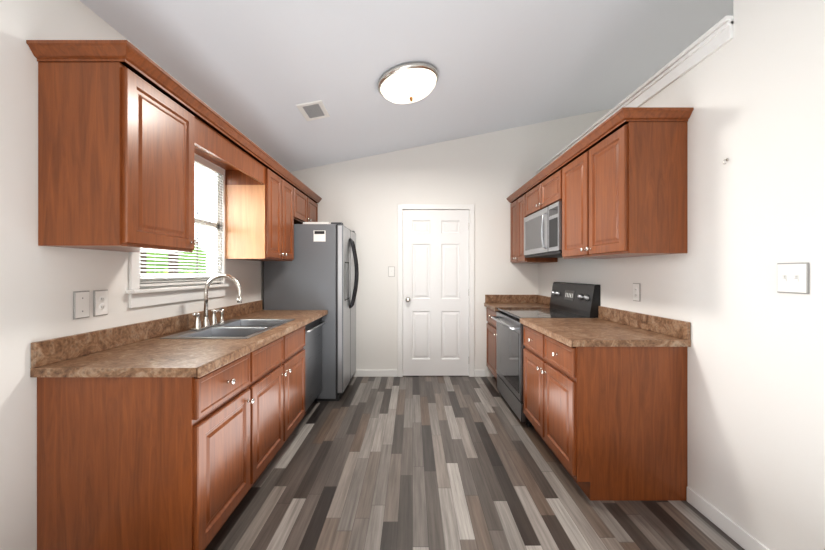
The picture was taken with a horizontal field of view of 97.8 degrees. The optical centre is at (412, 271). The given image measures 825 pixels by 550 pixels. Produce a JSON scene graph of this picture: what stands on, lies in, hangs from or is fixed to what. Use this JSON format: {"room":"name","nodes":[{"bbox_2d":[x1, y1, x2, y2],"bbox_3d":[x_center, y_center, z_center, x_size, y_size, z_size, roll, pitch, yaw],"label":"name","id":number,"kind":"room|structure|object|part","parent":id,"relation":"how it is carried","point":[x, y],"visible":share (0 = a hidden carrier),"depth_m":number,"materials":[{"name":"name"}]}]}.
{"room":"kitchen","nodes":[
{"label":"kitchen","id":0,"kind":"room"},
{"bbox_2d":[0,0,286,549],"bbox_3d":[-1.580,-0.033,1.430,0.120,2.655,6.060,0,0,0],"label":"wall","id":1,"kind":"structure","parent":0,"point":[39,285],"depth_m":1.43,"materials":[{"name":"white paint"}]},
{"bbox_2d":[73,291,89,319],"bbox_3d":[-1.514,0.150,1.650,0.007,0.125,0.080,0,0,0],"label":"switch plate","id":2,"kind":"object","parent":1,"relation":"attached to","point":[81,304],"visible":1,"depth_m":1.64,"materials":[{"name":"grey plastic"}]},
{"bbox_2d":[93,290,107,316],"bbox_3d":[-1.514,0.150,1.752,0.008,0.125,0.080,0,0,0],"label":"electrical outlet plate","id":3,"kind":"object","parent":1,"relation":"attached to","point":[100,302],"visible":1,"depth_m":1.74,"materials":[{"name":"grey plastic"}]},
{"bbox_2d":[38,62,197,251],"bbox_3d":[-1.327,-0.479,1.702,0.381,0.744,0.485,0,0,0],"label":"upper cabinet","id":4,"kind":"object","parent":1,"relation":"attached to","point":[116,156],"visible":1,"depth_m":1.46,"materials":[{"name":"brown wood"}]},
{"bbox_2d":[126,154,228,307],"bbox_3d":[-1.504,-0.339,2.403,0.059,1.068,0.986,0,0,0],"label":"window frame","id":5,"kind":"structure","parent":1,"relation":"attached to","point":[138,297],"depth_m":2.21,"materials":[{"name":"white wood"}]},
{"bbox_2d":[140,164,221,288],"bbox_3d":[-1.580,-0.360,2.426,0.120,0.910,0.883,0,0,0],"label":"window","id":6,"kind":"structure","parent":1,"relation":"in","point":[211,215],"depth_m":2.82,"materials":[{"name":"white plastic"}]},
{"bbox_2d":[140,155,222,286],"bbox_3d":[-1.518,-0.364,2.426,0.027,0.894,0.871,0,0,0],"label":"window blinds","id":7,"kind":"object","parent":6,"relation":"attached to","point":[201,162],"visible":0.44,"depth_m":2.53,"materials":[{"name":"white plastic"}]},
{"bbox_2d":[195,117,264,183],"bbox_3d":[-1.353,-0.778,2.422,0.330,0.145,0.954,0,0,0],"label":"window valance","id":8,"kind":"object","parent":1,"relation":"attached to","point":[215,147],"visible":0.61,"depth_m":2.38,"materials":[{"name":"brown wood"}]},
{"bbox_2d":[225,167,293,260],"bbox_3d":[-1.327,-0.479,3.226,0.381,0.744,0.658,0,0,0],"label":"upper cabinet","id":9,"kind":"object","parent":1,"relation":"attached to","point":[279,218],"depth_m":2.90,"materials":[{"name":"brown wood"}]},
{"bbox_3d":[-1.353,-0.404,2.898,0.330,0.594,0.002,0,0,0],"label":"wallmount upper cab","id":10,"kind":"part","parent":9,"relation":"part of","materials":[{"name":"brown wood"}]},
{"bbox_2d":[294,187,317,223],"bbox_3d":[-1.327,-0.693,4.006,0.381,0.316,0.900,0,0,0],"label":"upper cabinet","id":11,"kind":"object","parent":1,"relation":"attached to","point":[305,208],"visible":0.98,"depth_m":3.89,"materials":[{"name":"brown wood"}]},
{"bbox_2d":[26,40,321,202],"bbox_3d":[-1.321,-0.882,2.936,0.395,0.060,3.041,0,0,0],"label":"crown molding","id":12,"kind":"structure","parent":11,"relation":"on","point":[131,57],"depth_m":1.61,"materials":[{"name":"brown wood"}]},
{"bbox_2d":[80,0,641,171],"bbox_3d":[0.020,-1.603,1.430,3.080,0.727,6.060,0,0,0],"label":"ceiling","id":13,"kind":"structure","parent":0,"point":[256,72],"depth_m":2.55,"materials":[{"name":"white paint"}]},
{"bbox_2d":[296,100,329,120],"bbox_3d":[-0.839,-1.368,3.060,0.208,0.051,0.300,0,0,0],"label":"ceiling vent","id":14,"kind":"object","parent":13,"relation":"in","point":[313,110],"visible":0.96,"depth_m":3.04,"materials":[{"name":"white plastic"}]},
{"bbox_2d":[377,62,438,103],"bbox_3d":[-0.035,-1.466,2.870,0.487,0.218,0.494,0,0,0],"label":"flush-mount light","id":15,"kind":"object","parent":13,"relation":"attached to","point":[411,82],"visible":1,"depth_m":2.74,"materials":[{"name":"white glass"}]},
{"bbox_2d":[290,109,610,376],"bbox_3d":[1.540,-0.650,4.520,6.360,3.891,0.120,0,0,0],"label":"wall","id":16,"kind":"structure","parent":0,"point":[361,198],"depth_m":4.46,"materials":[{"name":"white paint"}]},
{"bbox_2d":[388,267,394,276],"bbox_3d":[-0.260,-0.005,4.452,0.080,0.125,0.016,0,0,0],"label":"switch plate","id":17,"kind":"object","parent":16,"relation":"attached to","point":[391,271],"visible":1,"depth_m":4.45,"materials":[{"name":"grey plastic"}]},
{"bbox_2d":[353,370,484,376],"bbox_3d":[0.065,1.252,4.453,1.670,0.085,0.012,0,0,0],"label":"baseboard","id":18,"kind":"structure","parent":16,"relation":"attached to","point":[388,373],"depth_m":4.45,"materials":[{"name":"white wood"}]},
{"bbox_2d":[403,210,468,375],"bbox_3d":[0.293,0.257,4.452,0.822,2.060,0.107,0,0,0],"label":"entry door","id":19,"kind":"structure","parent":16,"relation":"in","point":[435,292],"depth_m":4.47,"materials":[{"name":"white wood"}]},
{"bbox_2d":[398,204,473,376],"bbox_3d":[0.290,0.229,4.511,0.946,2.133,0.138,0,0,0],"label":"door frame","id":20,"kind":"structure","parent":16,"relation":"attached to","point":[402,207],"depth_m":4.44,"materials":[{"name":"white wood"}]},
{"bbox_2d":[205,376,744,549],"bbox_3d":[1.540,1.345,1.430,6.360,0.100,6.300,0,0,0],"label":"floor","id":21,"kind":"structure","parent":0,"point":[425,463],"depth_m":2.12,"materials":[{"name":"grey wood"}]},
{"bbox_2d":[37,353,253,549],"bbox_3d":[-1.180,0.857,1.705,0.676,0.876,0.500,0,0,0],"label":"base cabinet","id":22,"kind":"object","parent":21,"relation":"on","point":[143,463],"visible":0.96,"depth_m":1.46,"materials":[{"name":"brown wood"}]},
{"bbox_2d":[234,326,304,509],"bbox_3d":[-1.180,0.857,2.453,0.676,0.876,0.991,0,0,0],"label":"base cabinet","id":23,"kind":"object","parent":21,"relation":"on","point":[276,386],"visible":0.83,"depth_m":2.29,"materials":[{"name":"brown wood"}]},
{"bbox_2d":[30,300,327,377],"bbox_3d":[-1.182,0.352,2.514,0.672,0.142,2.168,0,0,0],"label":"countertop","id":24,"kind":"structure","parent":23,"relation":"on","point":[141,349],"depth_m":1.70,"materials":[{"name":"laminate"}]},
{"bbox_2d":[190,274,241,329],"bbox_3d":[-1.287,0.193,2.458,0.272,0.362,0.388,0,0,0],"label":"faucet","id":25,"kind":"object","parent":24,"relation":"on","point":[206,323],"visible":0.98,"depth_m":2.42,"materials":[{"name":"silver metal"}]},
{"bbox_2d":[160,319,294,338],"bbox_3d":[-1.188,0.463,2.460,0.498,0.178,0.828,0,0,0],"label":"sink basin","id":26,"kind":"object","parent":24,"relation":"in","point":[238,329],"visible":0.48,"depth_m":2.44,"materials":[{"name":"silver metal"}]},
{"bbox_2d":[264,222,358,400],"bbox_3d":[-1.049,0.398,4.025,0.882,1.795,0.850,0,0,0],"label":"fridge","id":27,"kind":"object","parent":21,"relation":"on","point":[320,271],"visible":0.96,"depth_m":3.60,"materials":[{"name":"grey metal"}]},
{"bbox_2d":[303,222,329,223],"bbox_3d":[-1.000,-0.498,3.902,0.260,0.034,0.400,0,0,0],"label":"box","id":28,"kind":"object","parent":27,"relation":"on","point":[316,223],"visible":0.23,"depth_m":3.70,"materials":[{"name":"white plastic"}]},
{"bbox_2d":[303,317,324,412],"bbox_3d":[-1.172,0.859,3.268,0.631,0.872,0.632,0,0,0],"label":"dishwasher","id":29,"kind":"object","parent":21,"relation":"on","point":[312,347],"visible":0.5,"depth_m":3.27,"materials":[{"name":"grey metal"}]},
{"bbox_2d":[486,308,496,379],"bbox_3d":[1.220,0.857,4.162,0.676,0.876,0.592,0,0,0],"label":"base cabinet","id":30,"kind":"object","parent":21,"relation":"on","point":[491,344],"visible":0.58,"depth_m":4.18,"materials":[{"name":"brown wood"}]},
{"bbox_2d":[484,295,550,310],"bbox_3d":[1.222,0.352,4.162,0.672,0.142,0.593,0,0,0],"label":"countertop","id":31,"kind":"structure","parent":30,"relation":"on","point":[493,302],"depth_m":4.44,"materials":[{"name":"laminate"}]},
{"bbox_2d":[491,282,599,426],"bbox_3d":[1.196,0.700,3.423,0.723,1.190,0.880,0,0,0],"label":"range","id":32,"kind":"object","parent":21,"relation":"on","point":[574,300],"visible":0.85,"depth_m":3.29,"materials":[{"name":"black metal"}]},
{"bbox_2d":[523,325,686,500],"bbox_3d":[1.220,0.857,2.510,0.676,0.876,0.940,0,0,0],"label":"base cabinet","id":33,"kind":"object","parent":21,"relation":"on","point":[609,423],"visible":0.96,"depth_m":2.04,"materials":[{"name":"brown wood"}]},
{"bbox_2d":[520,306,690,346],"bbox_3d":[1.222,0.352,2.498,0.672,0.142,0.966,0,0,0],"label":"countertop","id":34,"kind":"structure","parent":33,"relation":"on","point":[610,327],"depth_m":2.27,"materials":[{"name":"laminate"}]},
{"bbox_2d":[539,0,732,122],"bbox_3d":[3.080,-2.206,3.105,3.040,0.719,2.710,0,0,0],"label":"ceiling","id":35,"kind":"structure","parent":0,"point":[647,40],"depth_m":3.15,"materials":[{"name":"white paint"}]},
{"bbox_2d":[538,0,824,549],"bbox_3d":[1.620,-0.348,1.430,0.120,3.285,6.060,0,0,0],"label":"wall","id":36,"kind":"structure","parent":0,"point":[778,217],"depth_m":1.65,"materials":[{"name":"white paint"}]},
{"bbox_2d":[510,194,557,262],"bbox_3d":[1.367,-0.479,4.161,0.381,0.744,0.590,0,0,0],"label":"upper cabinet","id":37,"kind":"object","parent":36,"relation":"attached to","point":[517,211],"visible":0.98,"depth_m":4.10,"materials":[{"name":"brown wood"}]},
{"bbox_2d":[526,167,563,215],"bbox_3d":[1.367,-0.718,3.396,0.381,0.266,0.937,0,0,0],"label":"upper cabinet","id":38,"kind":"object","parent":36,"relation":"attached to","point":[547,192],"visible":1,"depth_m":3.28,"materials":[{"name":"brown wood"}]},
{"bbox_2d":[524,201,561,257],"bbox_3d":[1.353,-0.367,3.396,0.411,0.430,0.933,0,0,0],"label":"microwave","id":39,"kind":"object","parent":38,"relation":"attached to","point":[542,233],"visible":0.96,"depth_m":3.23,"materials":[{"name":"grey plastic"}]},
{"bbox_2d":[506,107,693,202],"bbox_3d":[1.361,-0.882,3.225,0.395,0.060,2.461,0,0,0],"label":"crown molding","id":40,"kind":"structure","parent":38,"relation":"on","point":[619,119],"depth_m":2.21,"materials":[{"name":"brown wood"}]},
{"bbox_2d":[562,122,686,258],"bbox_3d":[1.367,-0.479,2.482,0.381,0.744,0.885,0,0,0],"label":"upper cabinet","id":41,"kind":"object","parent":36,"relation":"attached to","point":[624,190],"visible":1,"depth_m":2.05,"materials":[{"name":"brown wood"}]},
{"bbox_2d":[536,15,732,173],"bbox_3d":[1.620,-1.192,3.104,0.190,0.115,2.709,0,0,0],"label":"trim","id":42,"kind":"structure","parent":36,"relation":"on","point":[713,39],"depth_m":2.11,"materials":[{"name":"white wood"}]},
{"bbox_2d":[633,283,639,301],"bbox_3d":[1.554,0.140,2.500,0.008,0.125,0.080,0,0,0],"label":"electrical outlet plate","id":43,"kind":"object","parent":36,"relation":"attached to","point":[636,291],"visible":1,"depth_m":2.49,"materials":[{"name":"grey plastic"}]},
{"bbox_2d":[687,486,769,549],"bbox_3d":[1.553,1.252,0.217,0.012,0.085,3.635,0,0,0],"label":"baseboard","id":44,"kind":"structure","parent":36,"relation":"attached to","point":[736,533],"depth_m":1.78,"materials":[{"name":"white wood"}]},
{"bbox_2d":[777,262,808,293],"bbox_3d":[1.550,0.025,1.475,0.016,0.125,0.123,0,0,0],"label":"switch plate","id":45,"kind":"object","parent":36,"relation":"attached to","point":[792,277],"visible":1,"depth_m":1.47,"materials":[{"name":"grey plastic"}]},
{"label":"outside","id":46,"kind":"structure","parent":0,"visible":0},
{"bbox_2d":[140,167,205,273],"bbox_3d":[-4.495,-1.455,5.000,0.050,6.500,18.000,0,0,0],"label":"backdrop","id":47,"kind":"structure","parent":46,"point":[197,211],"depth_m":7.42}
]}

